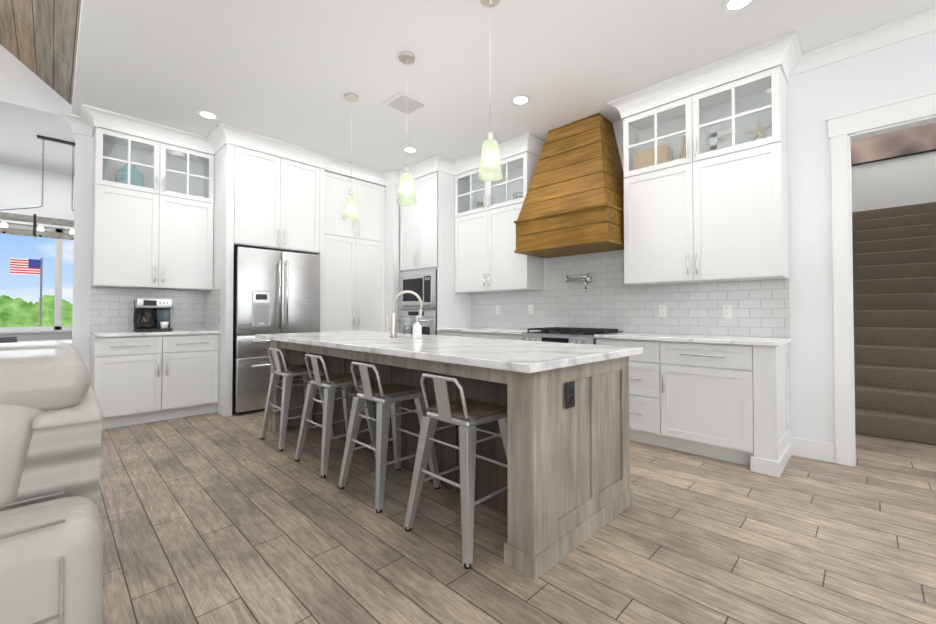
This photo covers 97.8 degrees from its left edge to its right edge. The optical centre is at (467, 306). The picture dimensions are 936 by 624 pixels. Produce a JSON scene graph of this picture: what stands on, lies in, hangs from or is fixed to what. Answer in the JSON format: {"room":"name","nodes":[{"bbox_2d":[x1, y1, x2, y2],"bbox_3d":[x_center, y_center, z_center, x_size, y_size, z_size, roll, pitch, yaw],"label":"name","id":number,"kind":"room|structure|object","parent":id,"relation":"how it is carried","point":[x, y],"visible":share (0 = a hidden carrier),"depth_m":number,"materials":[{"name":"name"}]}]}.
{"room":"kitchen","nodes":[
{"label":"kitchen","id":0,"kind":"room"},
{"bbox_2d":[0,163,74,340],"bbox_3d":[-7.361,-0.362,4.268,0.120,3.090,7.800,-1,-1,44],"label":"wall","id":1,"kind":"structure","parent":0,"point":[21,185],"depth_m":5.63,"materials":[{"name":"white paint"}]},
{"bbox_2d":[0,202,73,333],"bbox_3d":[-6.197,-0.499,5.370,0.200,1.720,3.600,-1,-1,44],"label":"window","id":2,"kind":"structure","parent":1,"relation":"in","point":[52,213],"depth_m":5.69,"materials":[{"name":"white wood"}]},
{"bbox_2d":[0,105,74,175],"bbox_3d":[-6.541,-1.976,3.489,2.420,0.110,7.800,-1,-1,44],"label":"ceiling","id":3,"kind":"structure","parent":0,"point":[21,143],"depth_m":4.74,"materials":[{"name":"white paint"}]},
{"bbox_2d":[0,209,73,239],"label":"chandelier","id":4,"kind":"object","parent":3,"relation":"hanging from","point":[36,231],"depth_m":4.51,"materials":[{"name":"grey metal"}]},
{"bbox_2d":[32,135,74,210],"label":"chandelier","id":5,"kind":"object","parent":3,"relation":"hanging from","point":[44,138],"depth_m":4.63,"materials":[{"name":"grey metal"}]},
{"bbox_2d":[0,0,80,104],"bbox_3d":[-2.296,-4.734,-1.804,10.880,5.188,6.130,-1,-1,44],"label":"ceiling","id":6,"kind":"structure","parent":0,"point":[39,38],"depth_m":3.39,"materials":[{"name":"brown wood"}]},
{"bbox_2d":[0,44,186,374],"bbox_3d":[-4.787,-3.081,3.482,0.120,8.500,10.220,-1,-1,44],"label":"wall","id":7,"kind":"structure","parent":0,"point":[82,262],"depth_m":4.17,"materials":[{"name":"white paint"}]},
{"bbox_2d":[71,0,935,171],"bbox_3d":[1.285,-2.019,1.796,10.880,0.120,4.090,-1,-1,44],"label":"ceiling","id":8,"kind":"structure","parent":0,"point":[293,72],"depth_m":3.18,"materials":[{"name":"white paint"}]},
{"bbox_2d":[196,110,218,119],"bbox_3d":[-2.615,-1.918,4.104,0.194,0.002,0.194,-1,-1,44],"label":"recessed light","id":9,"kind":"object","parent":8,"relation":"in","point":[207,115],"visible":1,"depth_m":4.11,"materials":[{"name":"white plastic"}]},
{"bbox_2d":[342,93,359,221],"bbox_3d":[-1.073,-1.354,3.751,0.156,1.142,0.156,-1,-1,44],"label":"pendant light","id":10,"kind":"object","parent":8,"relation":"hanging from","point":[350,212],"visible":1,"depth_m":3.71,"materials":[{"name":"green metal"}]},
{"bbox_2d":[381,91,430,116],"bbox_3d":[-0.597,-1.919,3.903,0.340,0.006,0.340,-1,-1,44],"label":"ceiling vent","id":11,"kind":"object","parent":8,"relation":"in","point":[404,104],"visible":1,"depth_m":3.89,"materials":[{"name":"white metal"}]},
{"bbox_2d":[396,52,416,205],"bbox_3d":[-0.474,-1.364,3.163,0.156,1.142,0.156,-1,-1,44],"label":"pendant light","id":12,"kind":"object","parent":8,"relation":"hanging from","point":[406,195],"visible":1,"depth_m":3.12,"materials":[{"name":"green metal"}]},
{"bbox_2d":[402,147,417,152],"bbox_3d":[-0.706,-1.903,4.977,0.194,0.002,0.194,-1,-1,44],"label":"recessed light","id":13,"kind":"object","parent":8,"relation":"in","point":[409,149],"visible":0.96,"depth_m":4.97,"materials":[{"name":"white plastic"}]},
{"bbox_2d":[478,0,502,180],"bbox_3d":[0.140,-1.374,2.560,0.156,1.142,0.156,-1,-1,44],"label":"pendant light","id":14,"kind":"object","parent":8,"relation":"hanging from","point":[490,168],"visible":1,"depth_m":2.51,"materials":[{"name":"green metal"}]},
{"bbox_2d":[510,95,530,104],"bbox_3d":[0.492,-1.923,3.814,0.194,0.002,0.194,-1,-1,44],"label":"recessed light","id":15,"kind":"object","parent":8,"relation":"in","point":[520,100],"visible":1,"depth_m":3.81,"materials":[{"name":"white plastic"}]},
{"bbox_2d":[722,0,755,12],"bbox_3d":[1.734,-1.943,2.609,0.194,0.002,0.194,-1,-1,44],"label":"recessed light","id":16,"kind":"object","parent":8,"relation":"in","point":[731,6],"visible":1,"depth_m":2.64,"materials":[{"name":"white plastic"}]},
{"bbox_2d":[98,410,935,623],"bbox_3d":[-1.014,1.187,3.055,18.000,0.050,19.000,-1,-1,44],"label":"floor","id":17,"kind":"structure","parent":0,"point":[214,518],"depth_m":1.97,"materials":[{"name":"brown wood"}]},
{"bbox_2d":[0,337,17,342],"bbox_3d":[-4.806,0.745,4.095,0.521,0.874,0.465,-1,-1,44],"label":"dining chair","id":18,"kind":"object","parent":17,"relation":"on","point":[8,339],"visible":0.06,"depth_m":4.04,"materials":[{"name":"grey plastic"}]},
{"bbox_2d":[18,339,71,343],"bbox_3d":[-4.902,0.810,4.882,1.000,0.765,1.850,-1,-1,44],"label":"dining table","id":19,"kind":"object","parent":17,"relation":"on","point":[69,341],"depth_m":4.94,"materials":[{"name":"white wood"}]},
{"bbox_2d":[0,341,105,623],"bbox_3d":[-1.808,0.639,1.216,1.653,0.985,1.021,-1,-1,44],"label":"sofa","id":20,"kind":"object","parent":17,"relation":"on","point":[51,528],"visible":1,"depth_m":1.07,"materials":[{"name":"grey leather"}]},
{"bbox_2d":[232,247,319,414],"bbox_3d":[-2.390,0.279,4.957,0.772,1.830,0.930,-1,-1,44],"label":"refrigerator","id":21,"kind":"object","parent":17,"relation":"on","point":[274,291],"visible":0.65,"depth_m":4.59,"materials":[{"name":"silver metal"}]},
{"bbox_2d":[260,348,333,450],"bbox_3d":[-1.505,0.767,3.603,0.468,0.808,0.467,-1,-1,44],"label":"bar stool","id":22,"kind":"object","parent":17,"relation":"on","point":[287,373],"visible":0.79,"depth_m":3.51,"materials":[{"name":"silver metal"}]},
{"bbox_2d":[295,354,375,477],"bbox_3d":[-0.976,0.758,3.072,0.468,0.808,0.467,-1,-1,44],"label":"bar stool","id":23,"kind":"object","parent":17,"relation":"on","point":[330,384],"visible":0.83,"depth_m":3.03,"materials":[{"name":"silver metal"}]},
{"bbox_2d":[338,361,440,512],"bbox_3d":[-0.495,0.750,2.590,0.468,0.808,0.467,-1,-1,44],"label":"bar stool","id":24,"kind":"object","parent":17,"relation":"on","point":[386,397],"visible":0.92,"depth_m":2.55,"materials":[{"name":"silver metal"}]},
{"bbox_2d":[61,31,801,476],"bbox_3d":[-0.772,-0.377,3.652,5.525,3.098,4.038,-1,-1,44],"label":"kitchen cabinets","id":25,"kind":"object","parent":17,"relation":"on","point":[705,233],"visible":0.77,"depth_m":4.19,"materials":[{"name":"white wood"}]},
{"bbox_2d":[115,163,143,185],"bbox_3d":[-3.586,-1.353,4.333,0.242,0.300,0.242,-1,-1,44],"label":"decorative vase","id":26,"kind":"object","parent":25,"relation":"on","point":[124,169],"depth_m":4.26,"materials":[{"name":"teal ceramic"}]},
{"bbox_2d":[133,298,172,331],"bbox_3d":[-3.346,0.095,4.322,0.243,0.345,0.327,-1,-1,44],"label":"coffee maker","id":27,"kind":"object","parent":25,"relation":"on","point":[151,314],"visible":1,"depth_m":4.25,"materials":[{"name":"grey"}]},
{"bbox_2d":[396,310,436,334],"bbox_3d":[-0.524,0.421,5.679,0.776,0.720,0.647,-1,-1,44],"label":"wall oven","id":28,"kind":"object","parent":25,"relation":"in","point":[427,321],"visible":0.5,"depth_m":5.39,"materials":[{"name":"silver metal"}]},
{"bbox_2d":[399,269,436,308],"bbox_3d":[-0.520,-0.214,5.695,0.776,0.510,0.534,-1,-1,44],"label":"microwave","id":29,"kind":"object","parent":25,"relation":"in","point":[422,284],"visible":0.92,"depth_m":5.46,"materials":[{"name":"silver metal"}]},
{"bbox_2d":[496,305,499,313],"bbox_3d":[0.391,0.050,5.315,0.072,0.116,0.008,-1,-1,44],"label":"electrical outlet","id":30,"kind":"object","parent":25,"relation":"attached to","point":[497,309],"visible":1,"depth_m":5.31,"materials":[{"name":"white plastic"}]},
{"bbox_2d":[528,305,532,313],"bbox_3d":[0.760,0.044,4.952,0.072,0.116,0.008,-1,-1,44],"label":"electrical outlet","id":31,"kind":"object","parent":25,"relation":"attached to","point":[530,309],"visible":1,"depth_m":4.95,"materials":[{"name":"white plastic"}]},
{"bbox_2d":[565,272,593,291],"bbox_3d":[1.217,-0.259,4.453,0.324,0.210,0.088,-1,-1,44],"label":"pot filler","id":32,"kind":"object","parent":25,"relation":"attached to","point":[590,279],"visible":1,"depth_m":4.39,"materials":[{"name":"silver metal"}]},
{"bbox_2d":[633,144,672,169],"bbox_3d":[1.730,-1.332,3.822,0.300,0.241,0.160,-1,-1,44],"label":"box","id":33,"kind":"object","parent":25,"relation":"on","point":[660,151],"depth_m":3.75,"materials":[{"name":"beige wicker"}]},
{"bbox_2d":[659,305,666,316],"bbox_3d":[1.850,0.046,3.882,0.072,0.116,0.008,-1,-1,44],"label":"electrical outlet","id":34,"kind":"object","parent":25,"relation":"attached to","point":[662,310],"visible":1,"depth_m":3.88,"materials":[{"name":"white plastic"}]},
{"bbox_2d":[680,136,685,158],"bbox_3d":[1.929,-1.364,3.641,0.090,0.300,0.090,-1,-1,44],"label":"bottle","id":35,"kind":"object","parent":25,"relation":"on","point":[683,149],"depth_m":3.63,"materials":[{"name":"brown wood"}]},
{"bbox_2d":[710,128,731,150],"bbox_3d":[2.138,-1.343,3.432,0.170,0.251,0.035,-1,-1,44],"label":"decorative object","id":36,"kind":"object","parent":25,"relation":"on","point":[717,135],"depth_m":3.44,"materials":[{"name":"white ceramic"}]},
{"bbox_2d":[722,304,731,317],"bbox_3d":[2.227,0.045,3.512,0.072,0.116,0.008,-1,-1,44],"label":"electrical outlet","id":37,"kind":"object","parent":25,"relation":"attached to","point":[726,311],"visible":1,"depth_m":3.51,"materials":[{"name":"white plastic"}]},
{"bbox_2d":[744,119,771,140],"bbox_3d":[2.308,-1.351,3.241,0.193,0.261,0.060,-1,-1,44],"label":"starfish","id":38,"kind":"object","parent":25,"relation":"on","point":[756,134],"depth_m":3.23,"materials":[{"name":"beige"}]},
{"bbox_2d":[267,339,632,579],"bbox_3d":[-0.463,0.727,3.130,3.079,0.872,1.003,-1,-1,44],"label":"kitchen island","id":39,"kind":"object","parent":17,"relation":"on","point":[564,476],"depth_m":2.09,"materials":[{"name":"grey wood"}]},
{"bbox_2d":[255,331,642,374],"bbox_3d":[-0.495,0.272,3.115,3.202,0.037,1.134,-1,-1,44],"label":"island countertop","id":40,"kind":"structure","parent":39,"relation":"on","point":[525,357],"depth_m":2.30,"materials":[{"name":"white stone"}]},
{"bbox_2d":[385,291,422,336],"bbox_3d":[-0.528,0.064,3.367,0.220,0.385,0.229,-1,-1,44],"label":"faucet","id":41,"kind":"object","parent":40,"relation":"on","point":[393,324],"visible":1,"depth_m":3.36,"materials":[{"name":"silver metal"}]},
{"bbox_2d":[403,317,411,337],"bbox_3d":[-0.489,0.173,3.299,0.082,0.165,0.082,-1,-1,44],"label":"drinking glass","id":42,"kind":"object","parent":40,"relation":"on","point":[408,331],"visible":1,"depth_m":3.28,"materials":[{"name":"clear glass"}]},
{"bbox_2d":[413,316,421,338],"bbox_3d":[-0.399,0.165,3.205,0.072,0.178,0.072,-1,-1,44],"label":"soap dispenser","id":43,"kind":"object","parent":40,"relation":"on","point":[417,330],"visible":1,"depth_m":3.18,"materials":[{"name":"white"}]},
{"bbox_2d":[566,381,574,408],"bbox_3d":[0.482,0.418,1.920,0.009,0.120,0.074,-1,-1,44],"label":"outlet","id":44,"kind":"object","parent":39,"relation":"attached to","point":[570,394],"visible":1,"depth_m":1.91,"materials":[{"name":"grey plastic"}]},
{"bbox_2d":[404,373,507,568],"bbox_3d":[-0.001,0.742,2.095,0.468,0.808,0.467,-1,-1,44],"label":"bar stool","id":45,"kind":"object","parent":17,"relation":"on","point":[467,416],"visible":0.83,"depth_m":1.98,"materials":[{"name":"silver metal"}]},
{"bbox_2d":[522,327,622,344],"bbox_3d":[1.045,0.706,4.161,0.794,0.950,0.708,-1,-1,44],"label":"range","id":46,"kind":"object","parent":17,"relation":"on","point":[568,335],"visible":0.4,"depth_m":4.00,"materials":[{"name":"silver metal"}]},
{"bbox_2d":[852,202,935,444],"bbox_3d":[5.396,-0.136,4.980,1.516,2.660,4.298,-1,-1,44],"label":"carpeted stairs","id":47,"kind":"structure","parent":17,"relation":"on","point":[894,279],"depth_m":4.46,"materials":[{"name":"carpet"}]},
{"bbox_2d":[514,30,935,456],"bbox_3d":[2.633,-0.535,3.230,11.000,3.400,0.120,-1,-1,44],"label":"wall","id":48,"kind":"structure","parent":0,"point":[816,97],"depth_m":3.11,"materials":[{"name":"white paint"}]},
{"bbox_2d":[514,113,623,257],"bbox_3d":[1.083,-1.244,4.240,1.054,1.342,0.619,-1,-1,44],"label":"range hood","id":49,"kind":"object","parent":48,"relation":"attached to","point":[573,203],"visible":0.88,"depth_m":4.05,"materials":[{"name":"brown wood"}]},
{"bbox_2d":[790,436,834,462],"bbox_3d":[2.623,1.093,3.118,0.273,0.140,0.015,-1,-1,44],"label":"baseboard","id":50,"kind":"structure","parent":48,"relation":"attached to","point":[814,449],"depth_m":3.10,"materials":[{"name":"white wood"}]},
{"bbox_2d":[789,8,935,76],"bbox_3d":[4.505,-1.910,1.277,5.560,0.113,0.075,-1,-1,44],"label":"crown molding","id":51,"kind":"structure","parent":48,"relation":"attached to","point":[896,31],"depth_m":2.91,"materials":[{"name":"white wood"}]},
{"bbox_2d":[826,90,935,466],"bbox_3d":[3.239,-0.133,2.606,1.400,2.575,0.152,-1,-1,44],"label":"door frame","id":52,"kind":"structure","parent":48,"relation":"attached to","point":[843,126],"depth_m":2.99,"materials":[{"name":"white wood"}]},
{"bbox_2d":[851,151,935,211],"bbox_3d":[6.945,-1.779,6.586,1.520,6.000,0.120,-1,-1,44],"label":"wall","id":53,"kind":"structure","parent":0,"point":[903,181],"depth_m":6.58,"materials":[{"name":"white paint"}]},
{"bbox_2d":[851,123,935,165],"bbox_3d":[6.893,-2.700,6.535,1.440,0.640,0.043,-1,-1,44],"label":"framed picture","id":54,"kind":"object","parent":53,"relation":"attached to","point":[906,142],"visible":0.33,"depth_m":6.55,"materials":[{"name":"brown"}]},
{"label":"outside","id":55,"kind":"structure","parent":0,"visible":0},
{"bbox_2d":[0,234,73,326],"bbox_3d":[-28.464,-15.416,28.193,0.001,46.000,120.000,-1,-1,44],"label":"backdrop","id":56,"kind":"structure","parent":55,"point":[19,300],"depth_m":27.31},
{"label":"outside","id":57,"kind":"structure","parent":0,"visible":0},
{"bbox_2d":[10,258,42,326],"bbox_3d":[-16.081,2.286,14.813,0.060,8.150,0.810,-1,-1,44],"label":"flagpole","id":58,"kind":"object","parent":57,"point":[20,266],"visible":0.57,"depth_m":14.94,"materials":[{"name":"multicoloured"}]}
]}

